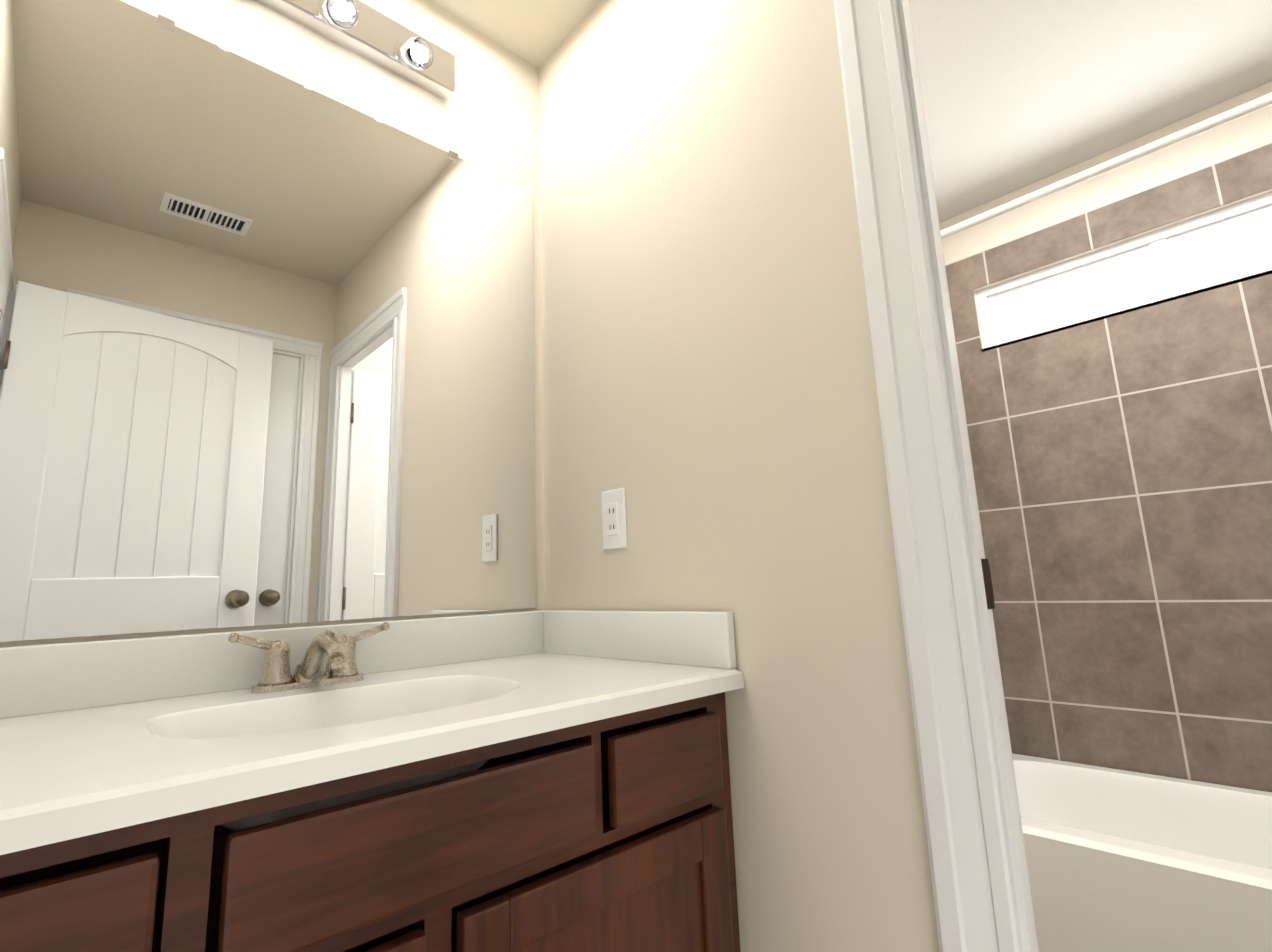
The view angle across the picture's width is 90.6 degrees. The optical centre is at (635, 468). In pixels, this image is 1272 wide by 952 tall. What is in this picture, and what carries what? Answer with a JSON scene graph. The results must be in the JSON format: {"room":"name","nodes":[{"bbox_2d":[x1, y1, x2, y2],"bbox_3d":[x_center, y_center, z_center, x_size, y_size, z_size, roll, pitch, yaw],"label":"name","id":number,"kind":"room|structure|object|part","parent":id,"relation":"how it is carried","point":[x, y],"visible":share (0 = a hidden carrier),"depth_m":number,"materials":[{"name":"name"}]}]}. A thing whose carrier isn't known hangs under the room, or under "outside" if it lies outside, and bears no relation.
{"room":"bathroom","nodes":[
{"label":"bathroom","id":0,"kind":"room"},
{"bbox_2d":[0,0,544,646],"bbox_3d":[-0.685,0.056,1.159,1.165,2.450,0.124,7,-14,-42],"label":"vanity mirror","id":1,"kind":"object","parent":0,"point":[266,346],"depth_m":1.15,"materials":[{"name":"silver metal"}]},
{"bbox_2d":[254,0,454,100],"bbox_3d":[-0.608,-0.940,1.279,0.550,0.148,0.139,7,-14,-42],"label":"sconce","id":2,"kind":"object","parent":1,"relation":"attached to","point":[366,31],"visible":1,"depth_m":1.35,"materials":[{"name":"silver metal"}]},
{"bbox_2d":[430,0,600,67],"bbox_3d":[-0.037,-1.333,0.686,1.215,0.060,2.120,7,-14,-42],"label":"ceiling","id":3,"kind":"structure","parent":0,"point":[536,33],"depth_m":1.58,"materials":[{"name":"paint"}]},
{"bbox_2d":[539,0,939,951],"bbox_3d":[0.355,-0.079,0.948,0.050,2.560,1.880,7,-14,-42],"label":"wall","id":4,"kind":"structure","parent":0,"point":[709,396],"depth_m":1.09,"materials":[{"name":"beige paint"}]},
{"bbox_2d":[601,488,626,549],"bbox_3d":[-0.048,0.105,1.316,0.009,0.124,0.074,7,-14,-42],"label":"outlet","id":5,"kind":"object","parent":4,"relation":"attached to","point":[614,532],"visible":1,"depth_m":1.31,"materials":[{"name":"white plastic"}]},
{"bbox_2d":[834,0,1038,951],"bbox_3d":[0.649,0.065,0.601,0.076,2.130,0.790,7,-14,-42],"label":"door frame","id":6,"kind":"structure","parent":4,"relation":"attached to","point":[973,888],"depth_m":0.84,"materials":[{"name":"white wood"}]},
{"bbox_2d":[981,559,994,608],"bbox_3d":[0.455,0.152,0.830,0.038,0.065,0.014,7,-14,-42],"label":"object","id":7,"kind":"structure","parent":6,"relation":"attached to","point":[987,583],"depth_m":0.83,"materials":[{"name":"grey metal"}]},
{"bbox_2d":[909,0,1271,222],"bbox_3d":[1.101,-1.293,1.755,2.001,0.060,2.120,7,-14,-42],"label":"ceiling","id":8,"kind":"structure","parent":0,"point":[1017,94],"depth_m":1.98,"materials":[{"name":"paint"}]},
{"bbox_2d":[939,81,1271,348],"bbox_3d":[1.809,0.092,2.190,0.115,2.560,2.020,7,-14,-42],"label":"wall","id":9,"kind":"structure","parent":0,"point":[1237,136],"depth_m":2.31,"materials":[{"name":"paint"}]},
{"bbox_2d":[945,142,1271,791],"bbox_3d":[1.846,0.021,2.066,0.010,2.053,1.539,7,-14,-42],"label":"wall tile","id":10,"kind":"structure","parent":9,"relation":"attached to","point":[1122,466],"depth_m":2.17,"materials":[{"name":"brown tile"}]},
{"bbox_2d":[975,191,1271,351],"bbox_3d":[1.854,-0.705,2.216,0.085,0.277,1.196,7,-14,-42],"label":"window","id":11,"kind":"structure","parent":9,"relation":"in","point":[1157,247],"depth_m":2.28,"materials":[{"name":"white plastic"}]},
{"bbox_3d":[1.872,-0.709,2.234,0.005,0.245,1.174,7,-14,-42],"label":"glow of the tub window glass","id":12,"kind":"part","parent":11,"relation":"part of","materials":[{"name":"white glass"}]},
{"bbox_3d":[0.774,1.227,0.891,3.166,0.060,2.120,7,-14,-42],"label":"floor","id":13,"kind":"structure","parent":0,"visible":0},
{"bbox_2d":[0,610,743,951],"bbox_3d":[-0.384,0.723,0.822,1.044,0.995,0.569,7,-14,-42],"label":"vanity cabinet","id":14,"kind":"object","parent":13,"relation":"on","point":[548,780],"visible":1,"depth_m":0.78,"materials":[{"name":"brown wood"}]},
{"bbox_2d":[228,622,389,693],"bbox_3d":[-0.504,0.306,1.012,0.248,0.098,0.165,7,-14,-42],"label":"faucet","id":15,"kind":"object","parent":14,"relation":"on","point":[330,648],"depth_m":1.01,"materials":[{"name":"silver metal"}]},
{"bbox_2d":[1012,753,1271,951],"bbox_3d":[1.604,1.107,1.598,0.766,0.366,1.516,7,-14,-42],"label":"bathtub","id":16,"kind":"object","parent":13,"relation":"on","point":[1118,860],"visible":0.69,"depth_m":1.61,"materials":[{"name":"white ceramic"}]},
{"bbox_3d":[2.059,-0.140,1.237,0.825,2.053,0.010,7,-14,-42],"label":"wall tile","id":17,"kind":"structure","parent":0,"visible":0},
{"bbox_2d":[940,93,1271,238],"bbox_3d":[1.282,-0.822,1.711,0.060,0.060,1.528,7,-14,-42],"label":"shower rod","id":18,"kind":"object","parent":17,"relation":"attached to","point":[1212,122],"visible":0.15,"depth_m":1.69,"materials":[{"name":"white metal"}]}
]}

